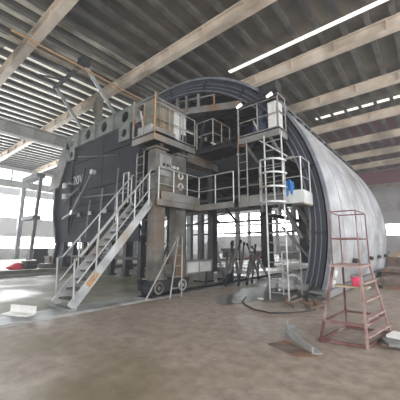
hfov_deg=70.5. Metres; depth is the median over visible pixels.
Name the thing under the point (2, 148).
trim
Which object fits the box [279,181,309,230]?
jack
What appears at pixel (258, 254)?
jack
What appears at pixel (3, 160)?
trim
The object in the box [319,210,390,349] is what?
tower
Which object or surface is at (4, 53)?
trim
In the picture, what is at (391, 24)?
beam
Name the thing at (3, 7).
trim
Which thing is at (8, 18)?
trim
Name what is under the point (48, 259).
pile
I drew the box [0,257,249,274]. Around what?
trim
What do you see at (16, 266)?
tarpaulin
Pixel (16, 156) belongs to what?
trim
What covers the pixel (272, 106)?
electrical cabinet
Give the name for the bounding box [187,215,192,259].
column
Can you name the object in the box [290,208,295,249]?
column
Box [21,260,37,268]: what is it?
pile
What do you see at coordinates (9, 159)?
trim
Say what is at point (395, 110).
beam
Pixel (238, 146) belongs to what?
ladder
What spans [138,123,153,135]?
junction box
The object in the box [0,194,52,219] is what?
window
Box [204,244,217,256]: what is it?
stack
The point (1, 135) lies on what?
trim
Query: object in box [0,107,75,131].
trim
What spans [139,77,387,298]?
shell
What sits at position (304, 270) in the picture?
track rail
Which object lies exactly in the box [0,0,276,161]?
beam
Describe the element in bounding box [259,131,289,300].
ladder
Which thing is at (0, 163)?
trim
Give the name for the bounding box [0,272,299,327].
trim
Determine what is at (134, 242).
column
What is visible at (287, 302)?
steel offcut
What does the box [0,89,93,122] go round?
trim
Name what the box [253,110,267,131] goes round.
pump
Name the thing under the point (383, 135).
beam
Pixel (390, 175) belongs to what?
beam
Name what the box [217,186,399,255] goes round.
wall
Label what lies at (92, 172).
hydraulic ram
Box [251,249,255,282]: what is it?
jack
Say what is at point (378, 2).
window
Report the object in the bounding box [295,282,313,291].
sack
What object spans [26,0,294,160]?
trim
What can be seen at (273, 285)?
paint bucket
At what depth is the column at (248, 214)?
66.85 m
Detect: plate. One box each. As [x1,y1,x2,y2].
[92,96,102,123]
[381,340,399,348]
[382,337,399,347]
[386,331,399,339]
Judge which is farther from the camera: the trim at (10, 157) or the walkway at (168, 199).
the trim at (10, 157)
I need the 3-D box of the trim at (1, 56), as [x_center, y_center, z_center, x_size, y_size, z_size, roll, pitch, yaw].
[6.159,-4.989,38.130,0.200,0.020,56.500,-8,-12,39]
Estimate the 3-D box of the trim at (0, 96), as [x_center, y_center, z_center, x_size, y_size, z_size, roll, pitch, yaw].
[2.119,-4.442,41.438,0.200,0.020,56.500,-8,-12,39]
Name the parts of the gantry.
form panel, bogie frame, sill panel, deck plate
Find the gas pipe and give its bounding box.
[9,29,142,101]
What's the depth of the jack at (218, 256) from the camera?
13.19 m
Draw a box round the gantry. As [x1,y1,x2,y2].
[87,99,308,297]
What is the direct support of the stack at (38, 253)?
on the floor at (39, 291)
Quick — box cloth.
[284,180,294,196]
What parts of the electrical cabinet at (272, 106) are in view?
cabinet door, panel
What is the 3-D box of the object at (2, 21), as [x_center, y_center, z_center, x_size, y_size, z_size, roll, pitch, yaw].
[5.077,-6.079,31.975,0.620,0.040,67.500,-8,-12,39]
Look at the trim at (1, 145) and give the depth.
33.91 m
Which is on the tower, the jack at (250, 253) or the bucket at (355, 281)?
the bucket at (355, 281)
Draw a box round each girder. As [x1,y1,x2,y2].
[0,117,292,207]
[0,178,207,214]
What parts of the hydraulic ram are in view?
rod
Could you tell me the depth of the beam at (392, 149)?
32.74 m
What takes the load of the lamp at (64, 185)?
attached to the formwork wing
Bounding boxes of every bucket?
[270,277,277,287]
[350,274,359,285]
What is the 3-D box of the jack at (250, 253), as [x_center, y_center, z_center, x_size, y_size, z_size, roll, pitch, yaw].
[2.770,3.170,14.795,0.128,1.814,0.846,8,-13,-41]
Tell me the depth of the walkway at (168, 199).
10.20 m
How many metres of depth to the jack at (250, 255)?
13.83 m
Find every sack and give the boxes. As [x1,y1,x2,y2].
[278,276,297,290]
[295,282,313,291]
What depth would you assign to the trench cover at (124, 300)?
8.24 m
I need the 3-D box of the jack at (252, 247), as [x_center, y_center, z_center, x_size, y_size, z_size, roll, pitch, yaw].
[3.041,3.150,14.253,0.918,1.682,0.130,-4,-10,23]
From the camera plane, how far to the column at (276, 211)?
62.24 m
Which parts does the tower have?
leg, guard post, ground rail, rail, guard post, ground rail, rail, leg, guard rail, guard rail, deck plate, guard post, rail, guard post, ground rail, rail, ground rail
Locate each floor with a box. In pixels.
[0,253,307,316]
[0,272,399,399]
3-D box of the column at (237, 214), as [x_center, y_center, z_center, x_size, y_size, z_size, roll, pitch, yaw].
[5.683,3.817,42.803,0.900,9.650,0.800,-8,-12,39]
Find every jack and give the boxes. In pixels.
[204,244,207,284]
[217,249,225,282]
[223,240,241,285]
[226,252,227,282]
[230,242,232,281]
[235,257,238,278]
[237,242,244,285]
[245,244,256,284]
[245,255,251,279]
[246,243,260,278]
[251,246,267,276]
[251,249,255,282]
[257,254,258,279]
[263,174,308,249]
[270,213,308,257]
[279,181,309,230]
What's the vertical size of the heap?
0.228 m
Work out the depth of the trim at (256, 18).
16.90 m
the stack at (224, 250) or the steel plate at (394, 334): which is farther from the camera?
the stack at (224, 250)
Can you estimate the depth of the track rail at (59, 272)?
15.83 m
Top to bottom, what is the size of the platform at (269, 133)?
2.325 m
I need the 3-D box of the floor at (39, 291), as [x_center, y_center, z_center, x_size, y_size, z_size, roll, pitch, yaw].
[-8.817,8.752,41.540,52.250,0.500,70.000,-8,-12,39]
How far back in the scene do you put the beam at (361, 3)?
16.50 m
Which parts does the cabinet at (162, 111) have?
panel, cabinet door, cabinet door, cabinet door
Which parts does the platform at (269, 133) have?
corner post, guard post, guard rail, rail, guard post, guard post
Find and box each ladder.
[135,151,144,201]
[144,236,182,301]
[237,141,248,201]
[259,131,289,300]
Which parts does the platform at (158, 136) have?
corner post, guard post, guard post, guard rail, corner post, guard post, rail, guard rail, guard post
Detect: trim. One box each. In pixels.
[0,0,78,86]
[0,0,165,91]
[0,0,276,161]
[0,3,159,93]
[0,10,154,96]
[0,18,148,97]
[0,24,145,100]
[0,32,139,101]
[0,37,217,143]
[0,44,211,143]
[0,48,128,108]
[0,55,122,109]
[0,57,120,109]
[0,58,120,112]
[0,65,110,111]
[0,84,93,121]
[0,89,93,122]
[0,90,93,123]
[0,91,92,125]
[0,96,89,126]
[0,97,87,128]
[0,102,79,128]
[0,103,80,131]
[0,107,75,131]
[0,108,76,134]
[0,113,71,136]
[0,133,62,149]
[0,134,61,151]
[0,137,60,154]
[0,141,60,156]
[0,144,59,158]
[0,147,56,160]
[0,149,52,162]
[0,152,49,163]
[0,161,54,172]
[0,163,53,174]
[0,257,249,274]
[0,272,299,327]
[1,113,71,134]
[3,83,93,117]
[3,84,92,117]
[3,160,54,170]
[4,47,237,154]
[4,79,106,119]
[4,158,55,169]
[8,78,105,116]
[8,156,56,167]
[9,77,108,116]
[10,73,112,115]
[13,72,111,112]
[15,0,295,162]
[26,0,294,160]
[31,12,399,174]
[71,4,188,81]
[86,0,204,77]
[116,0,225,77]
[147,0,257,87]
[177,0,362,172]
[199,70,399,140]
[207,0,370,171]
[237,0,377,170]
[270,1,386,169]
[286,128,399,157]
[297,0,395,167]
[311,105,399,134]
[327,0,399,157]
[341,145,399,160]
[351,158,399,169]
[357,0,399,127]
[368,182,399,188]
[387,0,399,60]
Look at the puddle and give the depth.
9.22 m
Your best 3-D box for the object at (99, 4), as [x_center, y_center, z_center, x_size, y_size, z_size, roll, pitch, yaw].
[8.627,-6.509,29.058,0.250,0.265,67.500,-8,-12,39]
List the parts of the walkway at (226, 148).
guard post, guard rail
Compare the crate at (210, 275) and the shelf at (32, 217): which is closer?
the crate at (210, 275)
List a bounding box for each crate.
[193,272,213,282]
[217,267,233,279]
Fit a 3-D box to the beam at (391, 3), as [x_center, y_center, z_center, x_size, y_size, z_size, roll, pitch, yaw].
[16.706,-7.604,22.441,0.250,0.265,67.500,-8,-12,39]
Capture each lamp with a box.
[62,182,72,188]
[62,193,72,198]
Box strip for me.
[286,321,322,354]
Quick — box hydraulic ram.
[62,169,95,219]
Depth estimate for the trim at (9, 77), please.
20.44 m
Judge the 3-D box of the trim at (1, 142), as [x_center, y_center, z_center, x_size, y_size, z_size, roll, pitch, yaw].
[-9.954,-3.990,44.277,0.250,0.265,67.500,-8,-12,39]
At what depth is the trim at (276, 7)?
16.17 m
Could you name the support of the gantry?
on the floor at (39, 291)
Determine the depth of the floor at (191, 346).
4.34 m
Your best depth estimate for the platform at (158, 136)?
10.14 m
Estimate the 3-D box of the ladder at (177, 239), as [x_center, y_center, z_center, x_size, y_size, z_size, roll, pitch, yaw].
[-1.021,2.139,9.071,0.400,1.973,1.645,-8,-12,39]
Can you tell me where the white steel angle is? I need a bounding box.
[1,304,36,316]
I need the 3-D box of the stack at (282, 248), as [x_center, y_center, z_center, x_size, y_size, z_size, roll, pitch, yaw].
[13.375,7.832,42.779,2.214,1.720,1.904,-8,-12,39]
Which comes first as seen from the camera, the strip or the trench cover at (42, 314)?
the strip
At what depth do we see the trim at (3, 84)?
21.37 m
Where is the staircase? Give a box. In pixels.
[48,170,152,311]
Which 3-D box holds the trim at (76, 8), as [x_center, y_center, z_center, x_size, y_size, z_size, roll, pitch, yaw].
[7.820,-6.399,29.720,0.250,0.265,67.500,-8,-12,39]
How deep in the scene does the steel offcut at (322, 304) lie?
7.25 m
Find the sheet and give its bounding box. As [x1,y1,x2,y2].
[268,340,319,357]
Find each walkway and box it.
[117,166,238,223]
[196,118,245,160]
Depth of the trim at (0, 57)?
19.37 m
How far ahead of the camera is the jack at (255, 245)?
12.86 m
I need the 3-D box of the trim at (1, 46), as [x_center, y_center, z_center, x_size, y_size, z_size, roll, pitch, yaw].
[3.461,-5.860,33.298,0.620,0.040,67.500,-8,-12,39]
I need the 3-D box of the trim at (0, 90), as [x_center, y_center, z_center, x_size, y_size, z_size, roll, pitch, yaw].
[-0.578,-5.312,36.607,0.620,0.040,67.500,-8,-12,39]
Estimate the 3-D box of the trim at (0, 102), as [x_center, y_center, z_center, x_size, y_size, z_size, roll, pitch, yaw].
[1.311,-4.332,42.100,0.200,0.020,56.500,-8,-12,39]
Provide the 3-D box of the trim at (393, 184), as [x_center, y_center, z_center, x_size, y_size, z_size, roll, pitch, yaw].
[24.544,-1.460,56.787,57.500,0.670,0.400,-8,-12,39]
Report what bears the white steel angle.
on the trench cover at (42, 314)
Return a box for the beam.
[359,168,399,185]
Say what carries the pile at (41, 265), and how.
on the floor at (39, 291)
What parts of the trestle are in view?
post, post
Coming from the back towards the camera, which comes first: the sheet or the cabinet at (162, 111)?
the cabinet at (162, 111)
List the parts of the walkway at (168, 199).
guard post, guard post, guard post, rail, guard post, guard rail, rail, guard post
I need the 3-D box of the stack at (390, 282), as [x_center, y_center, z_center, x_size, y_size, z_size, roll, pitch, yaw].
[8.009,3.337,11.415,1.435,0.344,1.811,-8,-12,39]
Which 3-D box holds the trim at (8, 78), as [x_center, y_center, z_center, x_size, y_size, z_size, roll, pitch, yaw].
[1.037,-5.532,35.283,0.620,0.040,67.500,-8,-12,39]
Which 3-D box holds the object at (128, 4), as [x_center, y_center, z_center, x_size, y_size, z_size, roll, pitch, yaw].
[9.435,-6.619,28.396,0.250,0.265,67.500,-8,-12,39]
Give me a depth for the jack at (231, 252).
12.78 m
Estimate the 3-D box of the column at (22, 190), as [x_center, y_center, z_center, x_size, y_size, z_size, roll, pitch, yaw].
[-24.603,3.126,38.630,0.900,9.650,0.800,-8,-12,39]
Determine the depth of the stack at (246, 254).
44.09 m
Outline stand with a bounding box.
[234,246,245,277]
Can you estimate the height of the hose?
0.036 m
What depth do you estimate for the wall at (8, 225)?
41.01 m
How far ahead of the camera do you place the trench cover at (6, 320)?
6.12 m
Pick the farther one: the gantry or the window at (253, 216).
the window at (253, 216)
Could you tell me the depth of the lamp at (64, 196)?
20.24 m
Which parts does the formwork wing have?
post, panel post, wing panel, holed plate, wing panel, panel post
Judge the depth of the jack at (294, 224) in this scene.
11.06 m
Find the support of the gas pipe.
attached to the frame
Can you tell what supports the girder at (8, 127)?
on the column
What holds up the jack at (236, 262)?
on the track rail at (304, 270)
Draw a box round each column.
[12,188,25,258]
[133,241,136,255]
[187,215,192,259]
[235,211,240,257]
[247,213,250,248]
[274,210,279,253]
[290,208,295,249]
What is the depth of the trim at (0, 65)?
19.80 m
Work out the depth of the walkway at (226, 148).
10.87 m
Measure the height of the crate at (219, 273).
0.600 m
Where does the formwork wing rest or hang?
on the floor at (39, 291)
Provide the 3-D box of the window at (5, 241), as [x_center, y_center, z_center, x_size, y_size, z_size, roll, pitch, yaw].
[-28.651,5.303,35.708,0.120,1.600,31.060,-8,-12,39]
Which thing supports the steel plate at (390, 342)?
on the steel plate at (383, 343)
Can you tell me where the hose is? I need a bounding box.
[242,296,312,313]
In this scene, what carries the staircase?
on the trench cover at (42, 314)
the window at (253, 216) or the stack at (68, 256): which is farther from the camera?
the window at (253, 216)
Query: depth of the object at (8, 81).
20.86 m
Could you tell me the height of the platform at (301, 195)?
1.512 m
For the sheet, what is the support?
on the floor at (191, 346)
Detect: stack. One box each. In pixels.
[25,248,47,264]
[66,255,80,266]
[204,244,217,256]
[221,248,235,256]
[244,249,260,256]
[279,246,297,257]
[376,276,399,289]
[381,266,399,276]
[385,256,399,266]
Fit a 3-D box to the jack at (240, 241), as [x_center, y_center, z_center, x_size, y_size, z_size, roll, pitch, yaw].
[1.456,2.705,12.358,0.130,1.956,1.575,-7,-12,35]
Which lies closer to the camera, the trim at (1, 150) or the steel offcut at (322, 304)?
the steel offcut at (322, 304)
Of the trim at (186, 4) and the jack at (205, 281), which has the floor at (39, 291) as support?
the jack at (205, 281)
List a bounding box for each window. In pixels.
[0,168,52,185]
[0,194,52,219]
[0,236,81,247]
[140,220,207,229]
[217,210,297,225]
[217,223,298,236]
[228,0,387,72]
[315,95,399,119]
[385,224,399,234]
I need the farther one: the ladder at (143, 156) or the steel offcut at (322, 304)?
the ladder at (143, 156)
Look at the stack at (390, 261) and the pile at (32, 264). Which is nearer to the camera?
the pile at (32, 264)
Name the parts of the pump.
tank, motor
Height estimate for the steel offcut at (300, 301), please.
0.158 m
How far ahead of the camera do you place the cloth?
8.76 m
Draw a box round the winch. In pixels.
[258,79,280,103]
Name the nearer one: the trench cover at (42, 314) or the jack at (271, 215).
the trench cover at (42, 314)
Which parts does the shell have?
chord post, chord rail, chord post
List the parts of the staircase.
foot plate, handrail, rail, handrail, rail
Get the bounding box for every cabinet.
[142,95,187,139]
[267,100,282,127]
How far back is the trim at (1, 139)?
32.15 m
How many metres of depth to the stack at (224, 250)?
44.15 m
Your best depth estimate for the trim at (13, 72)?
20.04 m
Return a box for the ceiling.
[0,0,399,172]
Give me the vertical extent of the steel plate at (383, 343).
0.040 m
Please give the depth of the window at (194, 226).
69.12 m
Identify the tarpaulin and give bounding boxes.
[6,263,23,269]
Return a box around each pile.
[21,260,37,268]
[37,263,54,268]
[44,256,51,262]
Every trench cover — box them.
[0,316,29,326]
[23,303,102,320]
[87,296,148,307]
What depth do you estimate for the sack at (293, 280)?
10.37 m
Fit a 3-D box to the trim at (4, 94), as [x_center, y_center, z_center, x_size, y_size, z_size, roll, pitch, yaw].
[-1.067,-5.194,36.998,0.250,0.265,67.500,-8,-12,39]
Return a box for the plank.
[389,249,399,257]
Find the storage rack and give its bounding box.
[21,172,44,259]
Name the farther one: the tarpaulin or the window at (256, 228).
the window at (256, 228)
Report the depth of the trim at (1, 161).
39.39 m
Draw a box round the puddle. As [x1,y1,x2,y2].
[214,286,305,304]
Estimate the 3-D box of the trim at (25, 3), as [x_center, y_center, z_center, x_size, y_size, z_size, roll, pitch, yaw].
[6.692,-6.298,30.651,0.620,0.040,67.500,-8,-12,39]
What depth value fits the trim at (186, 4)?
16.39 m
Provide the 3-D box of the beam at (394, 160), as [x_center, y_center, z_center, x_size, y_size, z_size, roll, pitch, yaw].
[14.196,-3.495,44.490,57.500,0.670,0.400,-8,-12,39]
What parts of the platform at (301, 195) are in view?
guard rail, rail, guard rail, guard post, plate, guard post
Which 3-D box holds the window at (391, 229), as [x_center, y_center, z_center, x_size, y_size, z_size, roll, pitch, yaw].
[34.135,5.170,49.595,7.060,2.000,0.120,-8,-12,39]
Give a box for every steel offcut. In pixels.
[283,300,297,307]
[299,300,318,309]
[311,303,324,308]
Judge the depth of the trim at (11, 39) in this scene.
17.15 m
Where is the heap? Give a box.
[305,293,321,300]
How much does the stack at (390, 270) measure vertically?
0.473 m
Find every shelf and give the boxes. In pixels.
[21,215,40,220]
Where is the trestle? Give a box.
[280,251,305,294]
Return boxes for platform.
[132,91,194,154]
[237,92,287,162]
[238,155,312,206]
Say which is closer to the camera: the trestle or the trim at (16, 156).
the trestle
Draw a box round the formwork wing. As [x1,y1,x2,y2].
[49,96,149,277]
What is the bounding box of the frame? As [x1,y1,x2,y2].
[39,55,115,130]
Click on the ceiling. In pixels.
(321, 10)
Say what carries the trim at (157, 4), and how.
attached to the wall at (388, 198)
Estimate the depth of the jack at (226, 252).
13.22 m
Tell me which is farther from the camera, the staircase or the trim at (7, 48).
the trim at (7, 48)
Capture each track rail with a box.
[0,271,72,277]
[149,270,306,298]
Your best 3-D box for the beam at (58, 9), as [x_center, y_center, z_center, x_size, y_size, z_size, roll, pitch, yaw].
[-9.949,-8.246,15.797,57.500,0.670,0.400,-8,-12,39]
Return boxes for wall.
[0,165,207,258]
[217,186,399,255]

